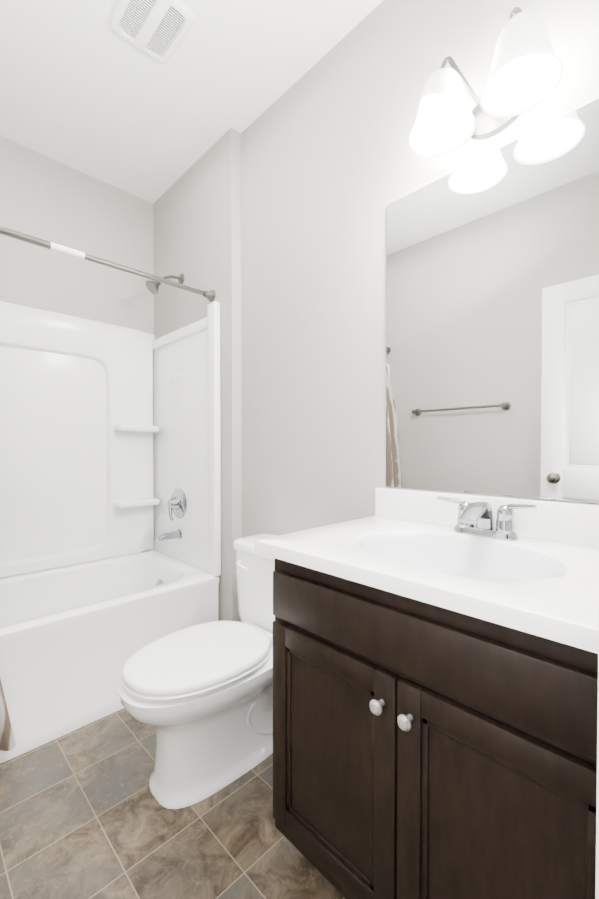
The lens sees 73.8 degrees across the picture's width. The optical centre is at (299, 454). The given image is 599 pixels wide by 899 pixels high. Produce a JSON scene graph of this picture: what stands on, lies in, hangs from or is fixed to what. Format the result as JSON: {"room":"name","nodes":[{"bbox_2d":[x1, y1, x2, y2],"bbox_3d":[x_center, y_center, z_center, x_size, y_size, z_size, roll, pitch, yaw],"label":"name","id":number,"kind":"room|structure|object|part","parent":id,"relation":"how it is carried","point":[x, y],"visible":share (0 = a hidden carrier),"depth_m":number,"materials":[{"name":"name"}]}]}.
{"room":"bathroom","nodes":[
{"label":"bathroom","id":0,"kind":"room"},
{"bbox_2d":[0,136,153,333],"bbox_3d":[-1.444,-0.259,2.088,1.680,2.630,0.100,-1,1,-45],"label":"wall","id":1,"kind":"structure","parent":0,"point":[44,197],"depth_m":2.19,"materials":[{"name":"paint"}]},
{"bbox_2d":[0,708,345,898],"bbox_3d":[-0.576,1.120,1.164,1.780,0.100,2.665,-1,1,-45],"label":"floor","id":2,"kind":"structure","parent":0,"point":[84,814],"depth_m":1.13,"materials":[{"name":"tile"}]},
{"bbox_2d":[0,273,220,763],"bbox_3d":[-1.195,0.020,1.732,1.520,2.082,0.758,-1,1,-45],"label":"bathtub","id":3,"kind":"object","parent":2,"relation":"on","point":[110,499],"visible":0.94,"depth_m":2.10,"materials":[{"name":"plastic"}]},
{"bbox_3d":[-0.731,0.453,2.231,0.130,0.060,0.060,-1,1,-45],"label":"spout","id":4,"kind":"part","parent":3,"relation":"part of","materials":[{"name":"silver metal"}]},
{"bbox_2d":[118,533,278,808],"bbox_3d":[-0.260,0.712,1.425,0.731,0.709,0.410,-1,1,-45],"label":"toilet","id":5,"kind":"object","parent":2,"relation":"on","point":[199,697],"visible":0.77,"depth_m":1.27,"materials":[{"name":"ceramic"}]},
{"bbox_3d":[-0.308,0.887,1.380,0.596,0.360,0.378,-1,1,-45],"label":"bowl","id":6,"kind":"part","parent":5,"relation":"part of","materials":[{"name":"ceramic"}]},
{"bbox_3d":[-0.337,0.693,1.349,0.496,0.019,0.383,-1,1,-45],"label":"seat","id":7,"kind":"part","parent":5,"relation":"part of","materials":[{"name":"plastic"}]},
{"bbox_3d":[-0.330,0.679,1.355,0.511,0.051,0.379,-1,1,-45],"label":"lid","id":8,"kind":"part","parent":5,"relation":"part of","materials":[{"name":"plastic"}]},
{"bbox_3d":[-0.231,0.443,1.596,0.025,0.028,0.090,-1,1,-45],"label":"lever","id":9,"kind":"part","parent":5,"relation":"part of","materials":[{"name":"plastic"}]},
{"bbox_3d":[-0.077,0.550,1.604,0.200,0.310,0.392,-1,1,-45],"label":"tank","id":10,"kind":"part","parent":5,"relation":"part of","materials":[{"name":"ceramic"}]},
{"bbox_2d":[254,487,598,898],"bbox_3d":[0.356,0.598,0.931,0.569,0.952,0.797,-1,1,-45],"label":"bathroom vanity","id":11,"kind":"object","parent":2,"relation":"on","point":[435,677],"visible":1,"depth_m":0.73,"materials":[{"name":"brown wood"}]},
{"bbox_2d":[254,487,598,653],"bbox_3d":[0.362,0.238,0.931,0.553,0.233,0.797,-1,1,-45],"label":"countertop","id":12,"kind":"structure","parent":11,"relation":"on","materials":[{"name":"stone"}]},
{"bbox_2d":[437,496,536,540],"bbox_3d":[0.467,0.169,1.039,0.143,0.097,0.254,-1,1,-45],"label":"faucet","id":13,"kind":"object","parent":12,"relation":"on","point":[470,514],"depth_m":1.04,"materials":[{"name":"silver metal"}]},
{"bbox_2d":[0,0,382,203],"bbox_3d":[-0.576,-1.609,1.121,1.780,0.100,2.665,-1,1,-45],"label":"ceiling","id":14,"kind":"structure","parent":0,"point":[85,88],"depth_m":1.66,"materials":[{"name":"paint"}]},
{"bbox_2d":[110,0,194,63],"bbox_3d":[-0.530,-1.554,1.431,0.220,0.020,0.260,-1,1,-45],"label":"ceiling vent","id":15,"kind":"object","parent":14,"relation":"in","point":[156,30],"visible":1,"depth_m":1.44,"materials":[{"name":"plastic"}]},
{"bbox_2d":[153,127,241,621],"bbox_3d":[-0.570,-0.263,2.289,0.156,2.630,0.845,-1,1,-45],"label":"wall","id":16,"kind":"structure","parent":0,"point":[197,223],"depth_m":2.00,"materials":[{"name":"paint"}]},
{"bbox_2d":[241,0,598,536],"bbox_3d":[0.318,-0.249,1.434,0.100,2.630,1.620,-1,1,-45],"label":"wall","id":17,"kind":"structure","parent":0,"point":[333,164],"depth_m":1.52,"materials":[{"name":"paint"}]},
{"bbox_2d":[409,7,562,156],"bbox_3d":[0.475,-0.981,1.039,0.216,0.200,0.370,-1,1,-45],"label":"sconce","id":18,"kind":"object","parent":17,"relation":"attached to","point":[526,73],"visible":1,"depth_m":1.02,"materials":[{"name":"white glass"}]},
{"bbox_3d":[0.391,-0.944,1.094,0.058,0.100,0.058,-1,1,-45],"label":"bulb","id":19,"kind":"part","parent":18,"relation":"part of","materials":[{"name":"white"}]},
{"bbox_3d":[0.391,-0.956,1.094,0.174,0.149,0.174,-1,1,-45],"label":"lamp shade","id":20,"kind":"part","parent":18,"relation":"part of","materials":[{"name":"white glass"}]},
{"bbox_3d":[0.497,-0.989,1.061,0.154,0.184,0.244,-1,1,-45],"label":"frame","id":21,"kind":"part","parent":18,"relation":"part of","materials":[{"name":"silver metal"}]},
{"bbox_3d":[0.528,-0.942,0.955,0.058,0.100,0.058,-1,1,-45],"label":"bulb","id":22,"kind":"part","parent":18,"relation":"part of","materials":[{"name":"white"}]},
{"bbox_3d":[0.528,-0.954,0.955,0.174,0.149,0.174,-1,1,-45],"label":"lamp shade","id":23,"kind":"part","parent":18,"relation":"part of","materials":[{"name":"white glass"}]},
{"bbox_2d":[386,99,598,502],"bbox_3d":[0.558,-0.368,1.114,0.006,0.963,0.730,-1,1,-45],"label":"mirror","id":24,"kind":"object","parent":17,"relation":"attached to","point":[492,343],"visible":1,"depth_m":1.10,"materials":[{"name":"clear glass"}]},
{"bbox_3d":[-1.172,-0.235,0.551,0.100,2.630,2.665,-1,1,-45],"label":"wall","id":25,"kind":"structure","parent":0,"visible":0},
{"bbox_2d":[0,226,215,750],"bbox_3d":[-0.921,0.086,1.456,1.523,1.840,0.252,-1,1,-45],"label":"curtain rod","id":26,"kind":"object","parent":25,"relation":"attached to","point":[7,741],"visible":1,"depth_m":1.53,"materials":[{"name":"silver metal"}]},
{"bbox_2d":[0,679,15,750],"bbox_3d":[-1.209,0.123,1.154,0.620,1.775,0.228,-1,1,-45],"label":"curtain","id":27,"kind":"object","parent":26,"relation":"hanging from","point":[7,742],"depth_m":1.35,"materials":[{"name":"fabric"}]},
{"bbox_3d":[0.647,-0.235,0.549,0.880,2.630,0.100,-1,1,-45],"label":"wall","id":28,"kind":"structure","parent":0,"visible":0},
{"bbox_2d":[595,616,598,898],"bbox_3d":[0.323,-0.232,0.354,0.055,2.629,0.078,-1,1,-45],"label":"door frame","id":29,"kind":"structure","parent":28,"relation":"attached to","point":[597,849],"depth_m":0.37,"materials":[{"name":"paint"}]}
]}

